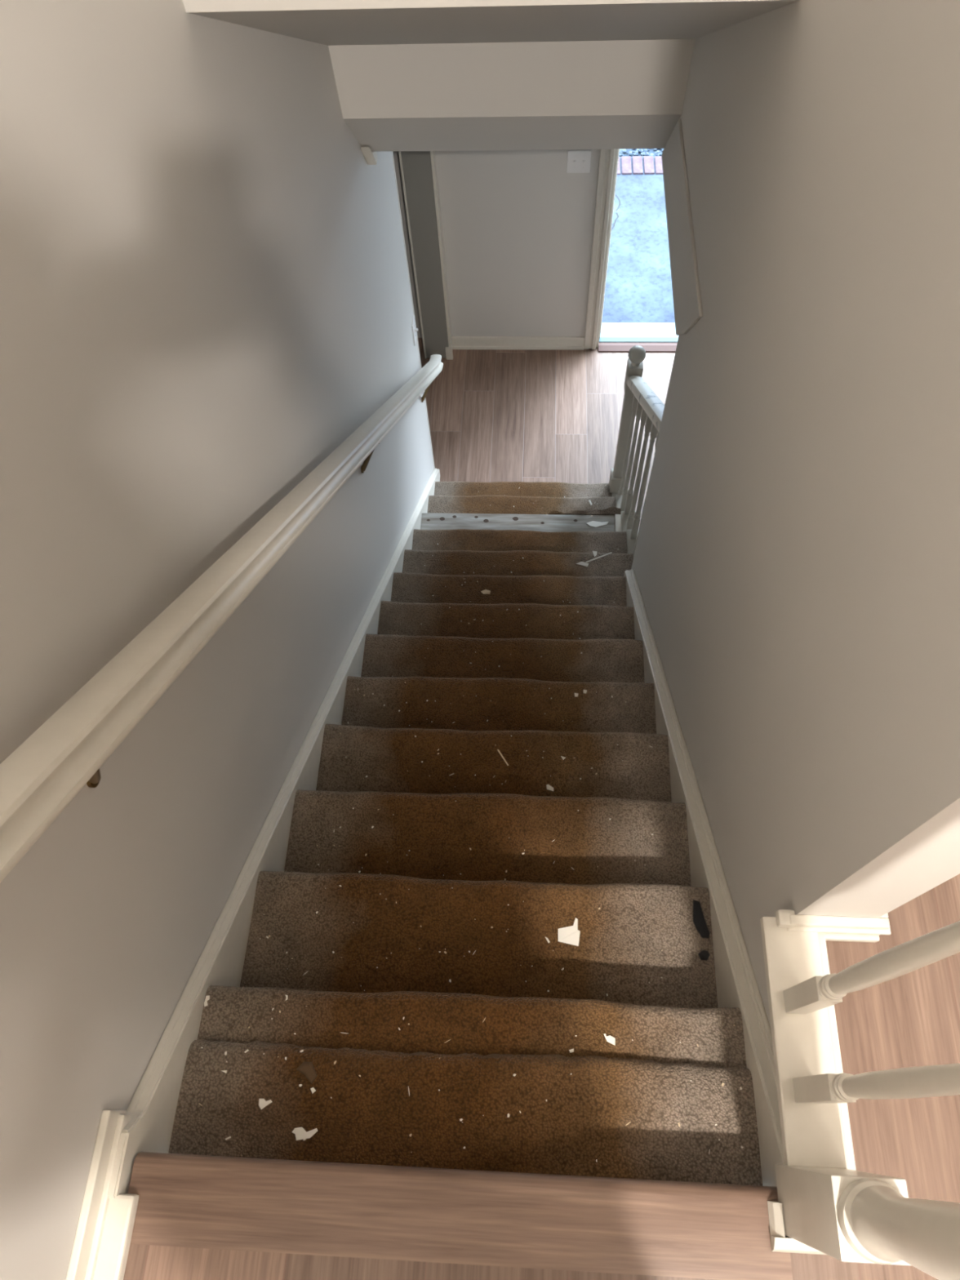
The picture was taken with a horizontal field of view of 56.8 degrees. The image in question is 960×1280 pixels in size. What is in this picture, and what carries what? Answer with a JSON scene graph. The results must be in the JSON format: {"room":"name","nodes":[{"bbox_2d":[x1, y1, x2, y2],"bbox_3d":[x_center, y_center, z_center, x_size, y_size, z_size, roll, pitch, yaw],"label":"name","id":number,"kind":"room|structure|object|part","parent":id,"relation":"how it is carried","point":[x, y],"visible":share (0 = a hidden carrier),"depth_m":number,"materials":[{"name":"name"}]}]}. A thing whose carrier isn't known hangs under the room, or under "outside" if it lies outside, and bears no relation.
{"room":"home staircase","nodes":[
{"label":"home staircase","id":0,"kind":"room"},
{"bbox_2d":[0,0,448,1279],"bbox_3d":[-0.527,0.250,1.714,0.147,4.930,7.650,1,62,3],"label":"wall","id":1,"kind":"structure","parent":0,"point":[205,291],"depth_m":1.36,"materials":[{"name":"grey paint"}]},
{"bbox_2d":[66,1110,138,1279],"bbox_3d":[-0.563,2.090,0.481,0.053,0.063,3.245,1,62,3],"label":"baseboard","id":2,"kind":"structure","parent":1,"relation":"attached to","point":[103,1237],"depth_m":1.18,"materials":[{"name":"beige paint"}]},
{"bbox_2d":[0,354,443,883],"bbox_3d":[-0.380,-0.418,2.296,0.115,3.116,3.711,1,62,3],"label":"wall handrail","id":3,"kind":"object","parent":1,"relation":"attached to","point":[43,775],"visible":1,"depth_m":1.13,"materials":[{"name":"beige paint"}]},
{"bbox_2d":[360,146,377,164],"bbox_3d":[-0.360,-1.590,2.887,0.030,0.113,0.128,1,62,3],"label":"trim","id":4,"kind":"structure","parent":1,"relation":"attached to","point":[371,157],"depth_m":2.88,"materials":[{"name":"beige paint"}]},
{"bbox_2d":[411,315,417,346],"bbox_3d":[-0.298,-1.435,4.114,0.020,0.118,0.075,1,62,3],"label":"light switch","id":5,"kind":"object","parent":1,"relation":"attached to","point":[415,330],"visible":1,"depth_m":4.10,"materials":[{"name":"white plastic"}]},
{"bbox_2d":[391,151,452,468],"bbox_3d":[-0.326,-1.942,4.379,0.169,2.270,1.030,1,62,3],"label":"trim","id":6,"kind":"structure","parent":1,"relation":"attached to","point":[432,153],"depth_m":4.77,"materials":[{"name":"beige paint"}]},
{"bbox_2d":[392,151,422,337],"bbox_3d":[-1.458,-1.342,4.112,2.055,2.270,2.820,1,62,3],"label":"door frame","id":7,"kind":"structure","parent":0,"point":[396,156],"depth_m":5.02,"materials":[{"name":"grey wood"}]},
{"bbox_2d":[182,0,799,151],"bbox_3d":[0.087,-1.705,1.440,1.085,2.660,1.300,1,62,3],"label":"ceiling","id":8,"kind":"structure","parent":0,"point":[410,75],"depth_m":2.39,"materials":[{"name":"grey paint"}]},
{"bbox_2d":[662,119,702,335],"bbox_3d":[0.558,-1.164,2.485,0.008,0.279,1.033,1,62,3],"label":"wall","id":9,"kind":"structure","parent":8,"relation":"attached to","point":[687,306],"depth_m":2.44,"materials":[{"name":"grey paint"}]},
{"bbox_2d":[435,149,599,336],"bbox_3d":[0.968,-2.418,4.573,2.400,2.270,0.130,1,62,3],"label":"wall","id":10,"kind":"structure","parent":0,"point":[517,227],"depth_m":4.91,"materials":[{"name":"grey paint"}]},
{"bbox_2d":[444,336,584,359],"bbox_3d":[0.218,-1.817,5.524,0.860,0.090,0.110,1,62,3],"label":"baseboard","id":11,"kind":"structure","parent":10,"relation":"attached to","point":[497,343],"depth_m":5.54,"materials":[{"name":"beige paint"}]},
{"bbox_2d":[566,150,591,173],"bbox_3d":[0.499,-2.410,4.477,0.118,0.118,0.018,1,62,3],"label":"light switch","id":12,"kind":"object","parent":10,"relation":"attached to","point":[578,161],"visible":1,"depth_m":4.47,"materials":[{"name":"white plastic"}]},
{"bbox_2d":[583,149,619,349],"bbox_3d":[1.157,-2.380,4.609,1.095,2.155,0.157,1,62,3],"label":"door frame","id":13,"kind":"structure","parent":10,"relation":"in","point":[608,159],"depth_m":4.88,"materials":[{"name":"beige paint"}]},
{"bbox_2d":[598,342,677,352],"bbox_3d":[1.202,-1.822,5.521,0.925,0.018,0.075,1,62,3],"label":"trim","id":14,"kind":"structure","parent":10,"relation":"attached to","point":[603,347],"depth_m":5.53,"materials":[{"name":"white wood"}]},
{"bbox_2d":[599,322,679,342],"bbox_3d":[1.211,-1.928,5.631,0.925,0.124,0.225,1,62,3],"label":"sill","id":15,"kind":"structure","parent":10,"relation":"attached to","point":[610,331],"depth_m":5.61,"materials":[{"name":"grey metal"}]},
{"bbox_2d":[123,873,959,1279],"bbox_3d":[1.350,0.685,1.232,3.727,0.100,6.600,1,62,3],"label":"floor","id":16,"kind":"structure","parent":0,"point":[912,1019],"depth_m":1.22,"materials":[{"name":"brown wood"}]},
{"bbox_2d":[760,916,959,1279],"bbox_3d":[0.427,0.386,0.822,0.114,1.220,0.418,1,62,3],"label":"balustrade","id":17,"kind":"object","parent":16,"relation":"on","point":[824,1206],"visible":0.99,"depth_m":1.05,"materials":[{"name":"beige paint"}]},
{"bbox_3d":[0.446,0.616,1.237,0.114,0.030,0.402,1,62,3],"label":"shoe moulding","id":18,"kind":"part","parent":17,"relation":"part of","materials":[{"name":"beige paint"}]},
{"bbox_3d":[0.418,0.512,0.743,0.082,1.000,0.080,1,62,3],"label":"newel post","id":19,"kind":"part","parent":17,"relation":"part of","materials":[{"name":"beige paint"}]},
{"bbox_2d":[417,337,675,528],"bbox_3d":[-0.095,0.333,4.502,4.600,0.100,5.150,1,62,3],"label":"floor","id":20,"kind":"structure","parent":0,"point":[494,415],"depth_m":5.33,"materials":[{"name":"brown wood"}]},
{"bbox_2d":[107,468,784,1199],"bbox_3d":[0.146,-0.089,3.136,1.075,2.691,3.360,1,62,3],"label":"staircase","id":21,"kind":"structure","parent":20,"relation":"on","point":[406,633],"depth_m":1.74,"materials":[{"name":"brown carpet"}]},
{"bbox_2d":[204,995,209,1006],"bbox_3d":[-0.465,0.614,1.509,0.008,0.002,0.018,1,62,3],"label":"chip","id":22,"kind":"object","parent":21,"relation":"on","point":[207,997],"visible":1,"depth_m":1.51,"materials":[{"name":"white"}]},
{"bbox_2d":[258,1098,271,1109],"bbox_3d":[-0.338,0.730,1.394,0.022,0.003,0.015,1,62,3],"label":"chip","id":23,"kind":"object","parent":21,"relation":"on","point":[262,1103],"visible":1,"depth_m":1.39,"materials":[{"name":"white"}]},
{"bbox_3d":[-0.379,-0.144,3.180,0.018,2.602,3.270,1,62,3],"label":"skirt moulding","id":24,"kind":"part","parent":21,"relation":"part of","materials":[{"name":"beige paint"}]},
{"bbox_2d":[292,1127,317,1140],"bbox_3d":[-0.271,0.764,1.372,0.040,0.003,0.018,1,62,3],"label":"chip","id":25,"kind":"object","parent":21,"relation":"on","point":[300,1133],"visible":1,"depth_m":1.37,"materials":[{"name":"white"}]},
{"bbox_2d":[296,1061,317,1083],"bbox_3d":[-0.274,0.686,1.416,0.035,0.008,0.023,33,68,18],"label":"clump","id":26,"kind":"object","parent":21,"relation":"on","point":[307,1068],"visible":1,"depth_m":1.41,"materials":[{"name":"brown"}]},
{"bbox_2d":[128,1151,792,1279],"bbox_3d":[-0.035,0.818,1.276,0.892,0.190,0.106,1,62,3],"label":"stair nosing","id":27,"kind":"structure","parent":21,"relation":"attached to","point":[504,1219],"depth_m":1.19,"materials":[{"name":"brown wood"}]},
{"bbox_2d":[199,484,743,1161],"bbox_3d":[0.107,-0.032,3.097,0.923,2.322,3.088,1,62,3],"label":"crumbs","id":28,"kind":"object","parent":21,"relation":"on","point":[333,952],"visible":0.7,"depth_m":1.71,"materials":[{"name":"white paint"}]},
{"bbox_2d":[480,589,490,594],"bbox_3d":[0.022,-0.185,3.416,0.038,0.007,0.019,1,62,3],"label":"scrap","id":29,"kind":"object","parent":21,"relation":"on","point":[484,592],"visible":1,"depth_m":3.41,"materials":[{"name":"beige"}]},
{"bbox_2d":[497,749,508,765],"bbox_3d":[0.059,0.304,2.296,0.003,0.003,0.052,-29,65,-12],"label":"splinter","id":30,"kind":"object","parent":21,"relation":"on","point":[497,749],"visible":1,"depth_m":2.29,"materials":[{"name":"beige wood"}]},
{"bbox_2d":[546,784,553,791],"bbox_3d":[0.178,0.375,2.253,0.018,0.002,0.017,1,62,3],"label":"chip","id":31,"kind":"object","parent":21,"relation":"on","point":[548,787],"visible":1,"depth_m":2.25,"materials":[{"name":"white"}]},
{"bbox_2d":[558,917,580,946],"bbox_3d":[0.173,0.565,1.721,0.043,0.003,0.053,1,62,3],"label":"chip","id":32,"kind":"object","parent":21,"relation":"on","point":[568,935],"visible":1,"depth_m":1.72,"materials":[{"name":"white"}]},
{"bbox_2d":[576,561,588,567],"bbox_3d":[0.426,-0.317,3.687,0.049,0.002,0.018,17,64,11],"label":"chip","id":33,"kind":"object","parent":21,"relation":"on","point":[582,563],"visible":1,"depth_m":3.69,"materials":[{"name":"white"}]},
{"bbox_2d":[586,551,612,563],"bbox_3d":[0.495,-0.344,3.694,0.118,0.004,0.005,-21,63,-8],"label":"stick","id":34,"kind":"object","parent":21,"relation":"on","point":[611,552],"visible":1,"depth_m":3.69,"materials":[{"name":"white paint"}]},
{"bbox_2d":[603,1033,615,1045],"bbox_3d":[0.213,0.655,1.456,0.024,0.002,0.010,22,65,13],"label":"chip","id":35,"kind":"object","parent":21,"relation":"on","point":[610,1039],"visible":1,"depth_m":1.46,"materials":[{"name":"white"}]},
{"bbox_2d":[693,899,709,938],"bbox_3d":[0.425,0.541,1.721,0.024,0.008,0.076,-12,62,-4],"label":"scrap","id":36,"kind":"object","parent":21,"relation":"on","point":[699,920],"visible":1,"depth_m":1.72,"materials":[{"name":"black"}]},
{"bbox_2d":[697,950,709,960],"bbox_3d":[0.427,0.599,1.688,0.022,0.011,0.019,1,62,3],"label":"lump","id":37,"kind":"object","parent":21,"relation":"on","point":[704,954],"visible":1,"depth_m":1.69,"materials":[{"name":"black fabric"}]},
{"bbox_3d":[0.517,0.221,2.334,0.014,1.549,1.935,1,62,3],"label":"skirt moulding","id":38,"kind":"part","parent":21,"relation":"part of","materials":[{"name":"beige paint"}]},
{"bbox_2d":[608,345,664,550],"bbox_3d":[0.687,-0.724,3.905,0.080,1.882,1.123,1,62,3],"label":"balustrade","id":39,"kind":"object","parent":20,"relation":"on","point":[640,401],"visible":0.75,"depth_m":3.96,"materials":[{"name":"beige paint"}]},
{"bbox_3d":[0.727,-1.002,4.489,0.080,1.108,0.080,1,62,3],"label":"newel post","id":40,"kind":"part","parent":39,"relation":"part of","materials":[{"name":"beige paint"}]},
{"bbox_3d":[0.667,-0.922,3.457,0.070,0.904,1.053,1,62,3],"label":"handrail","id":41,"kind":"part","parent":39,"relation":"part of","materials":[{"name":"beige paint"}]},
{"bbox_2d":[747,939,771,1029],"bbox_3d":[0.565,1.280,2.409,0.117,2.648,0.500,1,62,3],"label":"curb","id":42,"kind":"object","parent":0,"point":[756,955],"depth_m":1.48,"materials":[{"name":"grey paint"}]},
{"bbox_2d":[631,0,959,950],"bbox_3d":[0.580,-0.460,2.041,0.117,4.930,2.230,1,62,3],"label":"wall","id":43,"kind":"structure","parent":0,"point":[796,565],"depth_m":1.23,"materials":[{"name":"grey paint"}]},
{"bbox_2d":[775,909,890,942],"bbox_3d":[0.586,-0.923,2.028,0.163,0.068,3.084,1,62,3],"label":"baseboard","id":44,"kind":"structure","parent":43,"relation":"attached to","point":[835,928],"depth_m":1.29,"materials":[{"name":"beige paint"}]},
{"label":"outside","id":45,"kind":"structure","parent":0,"visible":0},
{"bbox_2d":[618,148,662,156],"bbox_3d":[1.578,-6.779,8.396,10.000,0.150,7.900,1,62,3],"label":"ground","id":46,"kind":"structure","parent":45,"point":[651,153],"depth_m":6.67,"materials":[{"name":"grey gravel"}]},
{"bbox_2d":[601,156,675,322],"bbox_3d":[1.118,-2.759,6.204,7.500,0.181,1.710,1,62,3],"label":"patio slab","id":47,"kind":"object","parent":46,"relation":"on","point":[638,288],"visible":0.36,"depth_m":6.02,"materials":[{"name":"concrete"}]},
{"bbox_2d":[617,156,620,174],"bbox_3d":[0.991,-3.433,6.543,0.070,0.146,0.195,1,62,3],"label":"brick","id":48,"kind":"object","parent":47,"relation":"on","point":[619,162],"visible":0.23,"depth_m":6.46,"materials":[{"name":"brick"}]},
{"bbox_2d":[621,155,631,174],"bbox_3d":[1.072,-3.432,6.536,0.070,0.150,0.195,1,62,3],"label":"brick","id":49,"kind":"object","parent":47,"relation":"on","point":[626,166],"visible":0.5,"depth_m":6.46,"materials":[{"name":"brick"}]},
{"bbox_2d":[632,155,643,174],"bbox_3d":[1.153,-3.431,6.531,0.070,0.151,0.195,1,62,3],"label":"brick","id":50,"kind":"object","parent":47,"relation":"on","point":[637,169],"visible":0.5,"depth_m":6.46,"materials":[{"name":"brick"}]},
{"bbox_2d":[643,155,654,174],"bbox_3d":[1.234,-3.429,6.527,0.070,0.150,0.195,1,62,3],"label":"brick","id":51,"kind":"object","parent":47,"relation":"on","point":[648,161],"visible":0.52,"depth_m":6.45,"materials":[{"name":"brick"}]},
{"bbox_2d":[654,155,662,174],"bbox_3d":[1.315,-3.427,6.523,0.070,0.148,0.195,1,62,3],"label":"brick","id":52,"kind":"object","parent":47,"relation":"on","point":[658,159],"visible":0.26,"depth_m":6.46,"materials":[{"name":"brick"}]},
{"bbox_2d":[619,148,663,156],"bbox_3d":[1.263,-3.654,6.649,1.130,0.026,0.365,1,62,3],"label":"pebbles","id":53,"kind":"object","parent":46,"relation":"on","point":[640,150],"visible":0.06,"depth_m":6.65,"materials":[{"name":"grey gravel"}]}
]}

